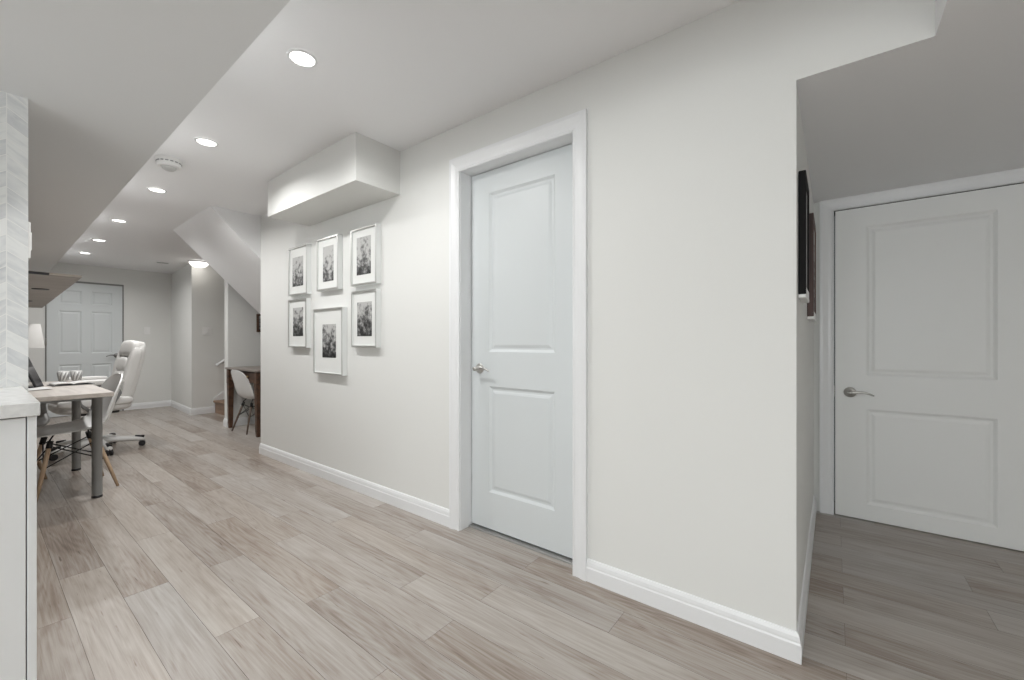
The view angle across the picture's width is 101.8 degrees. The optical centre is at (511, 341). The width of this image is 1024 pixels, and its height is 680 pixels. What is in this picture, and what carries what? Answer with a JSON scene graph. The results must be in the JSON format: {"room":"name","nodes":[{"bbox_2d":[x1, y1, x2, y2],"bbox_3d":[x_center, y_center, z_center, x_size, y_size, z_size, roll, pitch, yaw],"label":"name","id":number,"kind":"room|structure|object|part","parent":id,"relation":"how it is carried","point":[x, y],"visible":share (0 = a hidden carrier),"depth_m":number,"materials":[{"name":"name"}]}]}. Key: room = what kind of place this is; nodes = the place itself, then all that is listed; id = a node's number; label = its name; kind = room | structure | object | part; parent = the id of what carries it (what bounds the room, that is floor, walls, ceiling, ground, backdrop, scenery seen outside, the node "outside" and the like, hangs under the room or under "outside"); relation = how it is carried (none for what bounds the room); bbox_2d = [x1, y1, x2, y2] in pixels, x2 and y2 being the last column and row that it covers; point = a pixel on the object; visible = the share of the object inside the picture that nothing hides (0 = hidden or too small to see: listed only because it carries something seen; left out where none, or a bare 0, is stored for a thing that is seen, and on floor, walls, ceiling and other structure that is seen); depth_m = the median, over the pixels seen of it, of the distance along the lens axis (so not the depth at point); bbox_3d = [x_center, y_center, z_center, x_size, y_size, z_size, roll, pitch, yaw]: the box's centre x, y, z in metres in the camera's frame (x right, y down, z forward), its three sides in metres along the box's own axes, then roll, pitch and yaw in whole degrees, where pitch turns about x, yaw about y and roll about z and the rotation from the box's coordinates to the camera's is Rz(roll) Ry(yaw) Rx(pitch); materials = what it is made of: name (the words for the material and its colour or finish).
{"room":"finished basement","nodes":[
{"label":"finished basement","id":0,"kind":"room"},
{"bbox_2d":[28,262,224,417],"bbox_3d":[-5.866,-0.120,5.816,1.507,2.400,4.650,0,0,38],"label":"wall","id":1,"kind":"structure","parent":0,"point":[179,366],"depth_m":6.43,"materials":[{"name":"white paint"}]},
{"bbox_2d":[45,281,123,416],"bbox_3d":[-6.304,0.098,6.172,0.099,1.965,0.818,0,0,38],"label":"door","id":2,"kind":"structure","parent":1,"relation":"in","point":[85,322],"depth_m":6.17,"materials":[{"name":"white paint"}]},
{"bbox_2d":[144,327,149,333],"bbox_3d":[-5.906,-0.175,6.737,0.011,0.118,0.075,0,0,38],"label":"light switch","id":3,"kind":"object","parent":1,"relation":"attached to","point":[146,329],"visible":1,"depth_m":6.73,"materials":[{"name":"white plastic"}]},
{"bbox_2d":[124,400,170,409],"bbox_3d":[-5.891,1.031,6.749,0.015,0.098,0.587,0,0,38],"label":"baseboard","id":4,"kind":"structure","parent":1,"relation":"attached to","point":[155,404],"depth_m":6.75,"materials":[{"name":"white paint"}]},
{"bbox_2d":[170,400,191,414],"bbox_3d":[-5.204,1.031,6.532,1.364,0.098,0.015,0,0,41],"label":"baseboard","id":5,"kind":"structure","parent":1,"relation":"attached to","point":[185,409],"depth_m":6.49,"materials":[{"name":"white paint"}]},
{"bbox_2d":[191,406,213,414],"bbox_3d":[-4.611,1.031,6.197,0.015,0.098,0.285,0,0,38],"label":"baseboard","id":6,"kind":"structure","parent":1,"relation":"attached to","point":[203,410],"depth_m":6.20,"materials":[{"name":"white paint"}]},
{"bbox_2d":[203,327,211,334],"bbox_3d":[-4.575,-0.155,6.248,0.011,0.118,0.115,0,0,38],"label":"light switch","id":7,"kind":"object","parent":1,"relation":"attached to","point":[206,330],"visible":1,"depth_m":6.25,"materials":[{"name":"white plastic"}]},
{"bbox_2d":[213,390,224,412],"bbox_3d":[-4.197,0.580,6.730,0.018,1.000,1.065,0,0,38],"label":"trim","id":8,"kind":"structure","parent":1,"relation":"attached to","point":[221,396],"depth_m":6.36,"materials":[{"name":"white paint"}]},
{"bbox_2d":[174,206,260,313],"bbox_3d":[-2.657,-0.520,4.714,1.195,1.599,1.618,0,0,38],"label":"staircase underside","id":9,"kind":"structure","parent":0,"point":[229,241],"depth_m":4.18,"materials":[{"name":"white paint"}]},
{"bbox_2d":[225,281,260,418],"bbox_3d":[-3.229,-0.120,5.819,0.120,2.400,1.326,0,0,38],"label":"wall","id":10,"kind":"structure","parent":0,"point":[242,341],"depth_m":5.36,"materials":[{"name":"white paint"}]},
{"bbox_2d":[223,418,227,426],"bbox_3d":[-3.632,1.031,5.283,0.135,0.098,0.015,0,0,38],"label":"baseboard","id":11,"kind":"structure","parent":10,"relation":"attached to","point":[225,419],"depth_m":5.28,"materials":[{"name":"white paint"}]},
{"bbox_2d":[227,416,254,426],"bbox_3d":[-3.180,1.031,5.772,0.015,0.098,1.341,0,0,38],"label":"baseboard","id":12,"kind":"structure","parent":10,"relation":"attached to","point":[244,420],"depth_m":5.38,"materials":[{"name":"white paint"}]},
{"bbox_2d":[256,314,260,331],"bbox_3d":[-3.317,-0.245,5.588,0.022,0.240,0.200,0,0,38],"label":"picture frame","id":13,"kind":"object","parent":10,"relation":"attached to","point":[258,316],"visible":0.44,"depth_m":5.52,"materials":[{"name":"brown wood"}]},
{"bbox_2d":[58,0,739,273],"bbox_3d":[-2.322,-1.247,4.126,9.184,0.226,3.100,0,0,38],"label":"ceiling","id":14,"kind":"structure","parent":0,"point":[399,75],"depth_m":2.02,"materials":[{"name":"white paint"}]},
{"bbox_2d":[110,219,126,222],"bbox_3d":[-3.867,-1.187,4.096,0.124,0.006,0.124,0,0,38],"label":"recessed light","id":15,"kind":"object","parent":14,"relation":"in","point":[115,220],"visible":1,"depth_m":4.09,"materials":[{"name":"white paint"}]},
{"bbox_2d":[147,187,166,192],"bbox_3d":[-2.836,-1.209,3.325,0.124,0.006,0.124,0,0,38],"label":"recessed light","id":16,"kind":"object","parent":14,"relation":"in","point":[154,189],"visible":1,"depth_m":3.31,"materials":[{"name":"white paint"}]},
{"bbox_2d":[149,188,164,191],"bbox_3d":[-2.836,-1.209,3.325,0.098,0.001,0.098,0,0,38],"label":"diffuser","id":17,"kind":"object","parent":16,"relation":"attached to","point":[151,189],"depth_m":3.32,"materials":[{"name":"white"}]},
{"bbox_2d":[155,155,181,171],"bbox_3d":[-2.308,-1.185,2.801,0.141,0.078,0.141,0,0,38],"label":"smoke detector","id":18,"kind":"object","parent":14,"relation":"attached to","point":[168,163],"visible":1,"depth_m":2.76,"materials":[{"name":"white plastic"}]},
{"bbox_2d":[188,260,207,267],"bbox_3d":[-4.534,-1.117,6.027,0.248,0.090,0.248,0,0,38],"label":"dome light","id":19,"kind":"object","parent":14,"relation":"attached to","point":[196,263],"visible":0.9,"depth_m":5.95,"materials":[{"name":"white paint"}]},
{"bbox_2d":[194,137,218,146],"bbox_3d":[-1.886,-1.229,2.570,0.124,0.006,0.124,0,0,38],"label":"recessed light","id":20,"kind":"object","parent":14,"relation":"in","point":[203,141],"visible":1,"depth_m":2.57,"materials":[{"name":"white paint"}]},
{"bbox_2d":[197,139,215,145],"bbox_3d":[-1.886,-1.229,2.570,0.098,0.001,0.098,0,0,38],"label":"diffuser","id":21,"kind":"object","parent":20,"relation":"attached to","point":[205,142],"depth_m":2.57,"materials":[{"name":"white plastic"}]},
{"bbox_2d":[286,48,317,67],"bbox_3d":[-0.917,-1.236,1.822,0.124,0.006,0.124,0,0,38],"label":"recessed light","id":22,"kind":"object","parent":14,"relation":"in","point":[299,57],"visible":1,"depth_m":1.82,"materials":[{"name":"white paint"}]},
{"bbox_2d":[290,52,314,65],"bbox_3d":[-0.917,-1.237,1.822,0.098,0.001,0.098,0,0,38],"label":"diffuser","id":23,"kind":"object","parent":22,"relation":"attached to","point":[298,58],"depth_m":1.82,"materials":[{"name":"white"}]},
{"bbox_2d":[268,132,399,225],"bbox_3d":[-1.304,-1.117,2.956,1.205,0.325,0.320,0,0,38],"label":"ceiling bulkhead","id":24,"kind":"object","parent":14,"relation":"attached to","point":[357,171],"visible":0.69,"depth_m":2.70,"materials":[{"name":"white paint"}]},
{"bbox_2d":[0,0,1023,271],"bbox_3d":[-2.150,-1.123,2.289,11.600,0.495,5.800,0,0,38],"label":"ceiling","id":25,"kind":"structure","parent":0,"point":[105,84],"depth_m":1.49,"materials":[{"name":"white paint"}]},
{"bbox_2d":[37,406,1023,679],"bbox_3d":[-2.123,1.083,2.236,14.271,0.006,6.150,0,0,38],"label":"floor","id":26,"kind":"structure","parent":0,"point":[211,556],"depth_m":1.77,"materials":[{"name":"laminate"}]},
{"bbox_2d":[0,416,36,679],"bbox_3d":[-2.203,0.638,0.376,0.648,0.884,2.306,0,0,38],"label":"base cabinet","id":27,"kind":"object","parent":26,"relation":"on","point":[18,436],"visible":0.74,"depth_m":1.08,"materials":[{"name":"white paint"}]},
{"bbox_2d":[0,386,39,418],"bbox_3d":[-2.234,0.177,0.341,0.644,0.035,2.408,0,0,38],"label":"countertop","id":28,"kind":"structure","parent":27,"relation":"on","point":[15,402],"depth_m":1.09,"materials":[{"name":"white stone"}]},
{"bbox_3d":[-1.516,0.638,1.291,0.618,0.884,0.017,0,0,38],"label":"panel","id":29,"kind":"part","parent":27,"relation":"part of","materials":[{"name":"white paint"}]},
{"bbox_2d":[28,377,49,478],"bbox_3d":[-3.957,0.665,3.240,0.515,0.835,0.476,0,0,38],"label":"shell chair","id":30,"kind":"object","parent":26,"relation":"on","point":[43,419],"visible":0.11,"depth_m":3.39,"materials":[{"name":"grey plastic"}]},
{"bbox_3d":[-3.723,0.892,3.256,0.101,0.382,0.116,0,0,38],"label":"leg","id":31,"kind":"part","parent":30,"relation":"part of","materials":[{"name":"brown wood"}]},
{"bbox_2d":[28,380,113,498],"bbox_3d":[-3.630,0.710,2.751,1.450,0.740,1.265,0,0,38],"label":"desk","id":32,"kind":"object","parent":26,"relation":"on","point":[76,394],"visible":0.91,"depth_m":2.87,"materials":[{"name":"brown wood"}]},
{"bbox_2d":[28,357,43,387],"bbox_3d":[-3.561,0.216,3.033,0.168,0.249,0.140,0,0,-32],"label":"laptop","id":33,"kind":"object","parent":32,"relation":"on","point":[33,376],"visible":0.38,"depth_m":3.06,"materials":[{"name":"black plastic"}]},
{"bbox_2d":[28,324,44,385],"bbox_3d":[-3.750,0.102,3.194,0.224,0.475,0.224,0,0,38],"label":"table lamp","id":34,"kind":"object","parent":32,"relation":"on","point":[35,336],"visible":0.23,"depth_m":3.19,"materials":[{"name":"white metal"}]},
{"bbox_3d":[-3.750,-0.043,3.194,0.224,0.185,0.224,0,0,38],"label":"lamp shade","id":35,"kind":"part","parent":34,"relation":"part of","materials":[{"name":"white fabric"}]},
{"bbox_2d":[28,387,51,390],"bbox_3d":[-3.402,0.335,2.875,0.200,0.007,0.280,0,0,26],"label":"paper sheet","id":36,"kind":"object","parent":32,"relation":"on","point":[36,388],"visible":0.47,"depth_m":2.95,"materials":[{"name":"white paper"}]},
{"bbox_2d":[57,371,69,381],"bbox_3d":[-3.820,0.296,3.545,0.076,0.088,0.076,0,0,20],"label":"tumbler","id":37,"kind":"object","parent":32,"relation":"on","point":[63,376],"visible":1,"depth_m":3.52,"materials":[{"name":"white ceramic"}]},
{"bbox_3d":[-3.214,0.384,2.452,0.025,0.032,1.040,0,0,38],"label":"rail","id":38,"kind":"part","parent":32,"relation":"part of","materials":[{"name":"grey wood"}]},
{"bbox_2d":[47,381,94,386],"bbox_3d":[-3.464,0.328,3.270,0.170,0.024,0.230,0,0,32],"label":"notebook","id":39,"kind":"object","parent":32,"relation":"on","point":[54,384],"visible":1,"depth_m":3.24,"materials":[{"name":"grey paper"}]},
{"bbox_2d":[70,370,82,380],"bbox_3d":[-3.773,0.296,3.606,0.076,0.088,0.076,0,0,20],"label":"tumbler","id":40,"kind":"object","parent":32,"relation":"on","point":[76,375],"visible":1,"depth_m":3.58,"materials":[{"name":"white ceramic"}]},
{"bbox_3d":[-3.661,0.718,3.498,0.120,0.700,0.120,0,0,38],"label":"leg","id":41,"kind":"part","parent":32,"relation":"part of","materials":[{"name":"grey metal"}]},
{"bbox_3d":[-2.880,0.718,2.889,0.120,0.700,0.120,0,0,38],"label":"leg","id":42,"kind":"part","parent":32,"relation":"part of","materials":[{"name":"grey metal"}]},
{"bbox_2d":[37,373,122,501],"bbox_3d":[-3.227,0.665,3.072,0.476,0.835,0.515,0,0,34],"label":"shell chair","id":43,"kind":"object","parent":26,"relation":"on","point":[112,383],"visible":0.66,"depth_m":3.09,"materials":[{"name":"white plastic"}]},
{"bbox_3d":[-3.456,0.892,3.014,0.144,0.382,0.026,0,0,-6],"label":"leg","id":44,"kind":"part","parent":43,"relation":"part of","materials":[{"name":"brown wood"}]},
{"bbox_3d":[-3.197,0.892,2.838,0.026,0.382,0.144,0,0,-15],"label":"leg","id":45,"kind":"part","parent":43,"relation":"part of","materials":[{"name":"brown wood"}]},
{"bbox_3d":[-3.018,0.892,3.101,0.157,0.382,0.025,0,0,-13],"label":"leg","id":46,"kind":"part","parent":43,"relation":"part of","materials":[{"name":"brown wood"}]},
{"bbox_2d":[47,340,145,460],"bbox_3d":[-4.080,0.533,4.101,0.696,1.091,0.703,0,0,35],"label":"office chair","id":47,"kind":"object","parent":26,"relation":"on","point":[129,360],"visible":0.56,"depth_m":4.12,"materials":[{"name":"white leather"}]},
{"bbox_3d":[-4.137,0.986,3.921,0.068,0.087,0.340,0,0,13],"label":"arm","id":48,"kind":"part","parent":47,"relation":"part of","materials":[{"name":"white plastic"}]},
{"bbox_3d":[-4.284,0.986,4.087,0.340,0.087,0.068,0,0,-5],"label":"arm","id":49,"kind":"part","parent":47,"relation":"part of","materials":[{"name":"white plastic"}]},
{"bbox_3d":[-4.361,0.385,4.239,0.075,0.055,0.360,0,0,35],"label":"armrest","id":50,"kind":"part","parent":47,"relation":"part of","materials":[{"name":"white leather"}]},
{"bbox_3d":[-4.119,0.604,4.072,0.570,0.152,0.540,0,0,35],"label":"seat","id":51,"kind":"part","parent":47,"relation":"part of","materials":[{"name":"white leather"}]},
{"bbox_3d":[-3.876,0.385,3.904,0.075,0.055,0.360,0,0,35],"label":"armrest","id":52,"kind":"part","parent":47,"relation":"part of","materials":[{"name":"white leather"}]},
{"bbox_3d":[-3.934,0.986,4.009,0.340,0.087,0.068,0,0,31],"label":"arm","id":53,"kind":"part","parent":47,"relation":"part of","materials":[{"name":"white plastic"}]},
{"bbox_2d":[114,357,127,373],"bbox_3d":[-3.993,0.378,4.254,0.310,0.441,0.163,0,0,35],"label":"cushion","id":54,"kind":"object","parent":47,"relation":"on","point":[120,365],"depth_m":4.22,"materials":[{"name":"white leather"}]},
{"bbox_3d":[-3.955,0.986,4.229,0.340,0.087,0.068,0,0,-41],"label":"arm","id":55,"kind":"part","parent":47,"relation":"part of","materials":[{"name":"white plastic"}]},
{"bbox_3d":[-3.968,0.311,4.290,0.522,0.630,0.218,0,0,35],"label":"backrest","id":56,"kind":"part","parent":47,"relation":"part of","materials":[{"name":"white leather"}]},
{"bbox_2d":[213,399,224,414],"bbox_3d":[-3.701,0.700,6.336,1.240,0.760,1.067,0,0,38],"label":"staircase","id":57,"kind":"structure","parent":26,"relation":"on","point":[219,404],"depth_m":6.17,"materials":[{"name":"brown wood"}]},
{"bbox_2d":[225,366,260,436],"bbox_3d":[-3.037,0.702,5.175,0.930,0.757,0.622,0,0,38],"label":"writing desk","id":58,"kind":"object","parent":26,"relation":"on","point":[253,373],"visible":0.45,"depth_m":4.81,"materials":[{"name":"brown wood"}]},
{"bbox_3d":[-3.529,0.713,5.217,0.064,0.735,0.064,0,0,38],"label":"leg","id":59,"kind":"part","parent":58,"relation":"part of","materials":[{"name":"brown wood"}]},
{"bbox_3d":[-3.046,0.407,4.827,0.280,0.095,0.008,0,0,38],"label":"drawer","id":60,"kind":"part","parent":58,"relation":"part of","materials":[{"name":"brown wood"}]},
{"bbox_3d":[-2.872,0.713,4.710,0.064,0.735,0.064,0,0,38],"label":"leg","id":61,"kind":"part","parent":58,"relation":"part of","materials":[{"name":"brown wood"}]},
{"bbox_2d":[231,370,254,434],"bbox_3d":[-3.133,0.707,5.073,0.429,0.752,0.463,0,0,34],"label":"shell chair","id":62,"kind":"object","parent":26,"relation":"on","point":[243,388],"visible":0.69,"depth_m":4.89,"materials":[{"name":"white plastic"}]},
{"bbox_3d":[-3.321,0.911,5.045,0.142,0.344,0.023,0,0,-13],"label":"leg","id":63,"kind":"part","parent":62,"relation":"part of","materials":[{"name":"brown wood"}]},
{"bbox_3d":[-3.086,0.911,4.889,0.023,0.344,0.142,0,0,-10],"label":"leg","id":64,"kind":"part","parent":62,"relation":"part of","materials":[{"name":"brown wood"}]},
{"bbox_2d":[261,0,934,630],"bbox_3d":[-0.566,-0.120,2.665,4.620,2.400,0.120,0,0,38],"label":"wall","id":65,"kind":"structure","parent":0,"point":[693,128],"depth_m":1.67,"materials":[{"name":"white paint"}]},
{"bbox_2d":[288,243,310,296],"bbox_3d":[-1.791,-0.595,3.508,0.324,0.409,0.040,0,0,38],"label":"picture frame","id":66,"kind":"object","parent":65,"relation":"attached to","point":[299,257],"visible":1,"depth_m":3.49,"materials":[{"name":"white"}]},
{"bbox_2d":[292,256,302,286],"bbox_3d":[-1.806,-0.590,3.509,0.185,0.246,0.002,0,0,38],"label":"print","id":67,"kind":"object","parent":66,"relation":"attached to","point":[297,261],"depth_m":3.51},
{"bbox_2d":[288,298,310,347],"bbox_3d":[-1.796,-0.153,3.512,0.320,0.407,0.040,0,0,38],"label":"picture frame","id":68,"kind":"object","parent":65,"relation":"attached to","point":[299,310],"visible":1,"depth_m":3.49,"materials":[{"name":"white"}]},
{"bbox_2d":[293,307,302,335],"bbox_3d":[-1.802,-0.166,3.506,0.176,0.240,0.002,0,0,38],"label":"print","id":69,"kind":"object","parent":68,"relation":"attached to","point":[297,311],"depth_m":3.51},
{"bbox_2d":[313,307,346,375],"bbox_3d":[-1.408,-0.002,3.213,0.425,0.511,0.040,0,0,38],"label":"picture frame","id":70,"kind":"object","parent":65,"relation":"attached to","point":[329,324],"visible":1,"depth_m":3.19,"materials":[{"name":"white"}]},
{"bbox_2d":[322,324,335,357],"bbox_3d":[-1.406,-0.005,3.201,0.197,0.257,0.002,0,0,38],"label":"print","id":71,"kind":"object","parent":70,"relation":"attached to","point":[328,330],"depth_m":3.20},
{"bbox_2d":[317,234,342,291],"bbox_3d":[-1.412,-0.601,3.216,0.313,0.407,0.040,0,0,38],"label":"picture frame","id":72,"kind":"object","parent":65,"relation":"attached to","point":[330,248],"visible":1,"depth_m":3.19,"materials":[{"name":"white"}]},
{"bbox_2d":[323,245,333,281],"bbox_3d":[-1.417,-0.601,3.209,0.154,0.271,0.002,0,0,38],"label":"print","id":73,"kind":"object","parent":72,"relation":"attached to","point":[328,250],"depth_m":3.20},
{"bbox_2d":[259,443,448,526],"bbox_3d":[-1.396,1.031,3.219,2.628,0.098,0.015,0,0,38],"label":"baseboard","id":74,"kind":"structure","parent":65,"relation":"attached to","point":[430,511],"depth_m":2.93,"materials":[{"name":"white paint"}]},
{"bbox_2d":[350,223,380,286],"bbox_3d":[-1.030,-0.599,2.921,0.312,0.403,0.040,0,0,38],"label":"picture frame","id":75,"kind":"object","parent":65,"relation":"attached to","point":[365,242],"visible":1,"depth_m":2.90,"materials":[{"name":"white"}]},
{"bbox_2d":[357,235,370,275],"bbox_3d":[-1.039,-0.603,2.918,0.171,0.265,0.002,0,0,38],"label":"print","id":76,"kind":"object","parent":75,"relation":"attached to","point":[363,241],"depth_m":2.92},
{"bbox_2d":[351,288,380,347],"bbox_3d":[-1.026,-0.159,2.918,0.302,0.399,0.040,0,0,38],"label":"picture frame","id":77,"kind":"object","parent":65,"relation":"attached to","point":[365,304],"visible":1,"depth_m":2.90,"materials":[{"name":"white"}]},
{"bbox_2d":[357,301,371,335],"bbox_3d":[-1.033,-0.157,2.913,0.176,0.240,0.002,0,0,38],"label":"print","id":78,"kind":"object","parent":77,"relation":"attached to","point":[364,308],"depth_m":2.91},
{"bbox_2d":[449,109,587,580],"bbox_3d":[0.027,0.017,2.197,0.878,2.129,0.140,0,0,38],"label":"door","id":79,"kind":"structure","parent":65,"relation":"in","point":[518,204],"depth_m":2.21,"materials":[{"name":"white paint"}]},
{"bbox_3d":[-0.201,0.155,2.382,0.059,0.059,0.052,0,0,38],"label":"handle","id":80,"kind":"part","parent":79,"relation":"part of","materials":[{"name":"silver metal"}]},
{"bbox_3d":[0.032,0.047,2.204,0.757,2.066,0.122,0,0,38],"label":"frame","id":81,"kind":"part","parent":79,"relation":"part of","materials":[{"name":"white paint"}]},
{"bbox_2d":[586,558,801,664],"bbox_3d":[0.653,1.031,1.640,0.802,0.098,0.015,0,0,38],"label":"baseboard","id":82,"kind":"structure","parent":65,"relation":"attached to","point":[783,642],"depth_m":1.58,"materials":[{"name":"white paint"}]},
{"bbox_2d":[799,102,813,606],"bbox_3d":[1.478,-0.120,2.159,0.100,2.400,1.575,0,0,38],"label":"wall","id":83,"kind":"structure","parent":0,"point":[806,328],"depth_m":1.88,"materials":[{"name":"white paint"}]},
{"bbox_2d":[798,170,808,302],"bbox_3d":[1.104,-0.380,1.573,0.022,0.450,0.260,0,0,38],"label":"picture frame","id":84,"kind":"object","parent":83,"relation":"attached to","point":[803,188],"visible":1,"depth_m":1.47,"materials":[{"name":"black wood"}]},
{"bbox_3d":[1.104,-0.174,1.573,0.022,0.038,0.256,0,0,38],"label":"rail","id":85,"kind":"part","parent":84,"relation":"part of","materials":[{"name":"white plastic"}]},
{"bbox_2d":[806,192,806,287],"bbox_3d":[1.107,-0.381,1.571,0.004,0.397,0.210,0,0,38],"label":"picture","id":86,"kind":"object","parent":84,"relation":"on","point":[806,192],"depth_m":1.61,"materials":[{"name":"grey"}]},
{"bbox_2d":[796,496,815,654],"bbox_3d":[1.444,1.031,2.021,0.015,0.098,1.585,0,0,38],"label":"baseboard","id":87,"kind":"structure","parent":83,"relation":"attached to","point":[801,623],"depth_m":1.75,"materials":[{"name":"white paint"}]},
{"bbox_2d":[807,213,815,321],"bbox_3d":[1.523,-0.358,2.115,0.026,0.503,0.350,0,0,38],"label":"picture frame","id":88,"kind":"object","parent":83,"relation":"attached to","point":[811,306],"visible":0.89,"depth_m":1.98,"materials":[{"name":"red wood"}]},
{"bbox_3d":[1.523,-0.126,2.115,0.026,0.038,0.346,0,0,38],"label":"rail","id":89,"kind":"part","parent":88,"relation":"part of","materials":[{"name":"white plastic"}]},
{"bbox_2d":[814,233,814,311],"bbox_3d":[1.527,-0.360,2.112,0.004,0.450,0.300,0,0,38],"label":"picture","id":90,"kind":"object","parent":88,"relation":"on","point":[814,233],"depth_m":2.22},
{"bbox_2d":[814,202,819,510],"bbox_3d":[3.036,-0.120,1.889,2.698,2.400,0.120,0,0,38],"label":"wall","id":91,"kind":"structure","parent":0,"point":[816,205],"depth_m":2.65,"materials":[{"name":"white paint"}]},
{"bbox_2d":[820,168,1023,550],"bbox_3d":[2.360,0.097,2.373,0.974,1.966,0.179,0,0,38],"label":"door","id":92,"kind":"structure","parent":91,"relation":"in","point":[922,286],"depth_m":2.35,"materials":[{"name":"white paint"}]},
{"bbox_3d":[2.055,0.310,2.530,0.063,0.063,0.055,0,0,38],"label":"handle","id":93,"kind":"part","parent":92,"relation":"part of","materials":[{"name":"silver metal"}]},
{"bbox_3d":[2.084,0.311,2.486,0.122,0.028,0.018,0,0,38],"label":"lever","id":94,"kind":"part","parent":92,"relation":"part of","materials":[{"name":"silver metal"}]},
{"bbox_3d":[-2.540,0.103,0.585,0.122,1.955,2.424,0,0,38],"label":"wall","id":95,"kind":"structure","parent":0,"visible":0},
{"bbox_2d":[0,91,27,390],"bbox_3d":[-2.489,-0.347,0.545,0.008,1.055,2.424,0,0,38],"label":"tile","id":96,"kind":"structure","parent":95,"relation":"attached to","point":[13,108],"depth_m":1.47,"materials":[{"name":"tile"}]},
{"bbox_2d":[28,222,31,260],"bbox_3d":[-1.792,-0.370,1.545,0.080,0.132,0.011,0,0,38],"label":"light switch","id":97,"kind":"object","parent":95,"relation":"attached to","point":[29,223],"visible":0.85,"depth_m":1.52,"materials":[{"name":"white plastic"}]},
{"bbox_3d":[-3.515,0.080,0.437,11.500,2.000,1.200,0,0,38],"label":"wall","id":98,"kind":"structure","parent":0,"visible":0},
{"bbox_2d":[28,271,81,307],"bbox_3d":[-3.989,-0.344,2.592,3.236,0.017,1.634,0,0,38],"label":"wall shelf","id":99,"kind":"object","parent":98,"relation":"attached to","point":[43,287],"visible":0.67,"depth_m":2.53,"materials":[{"name":"brown wood"}]}
]}

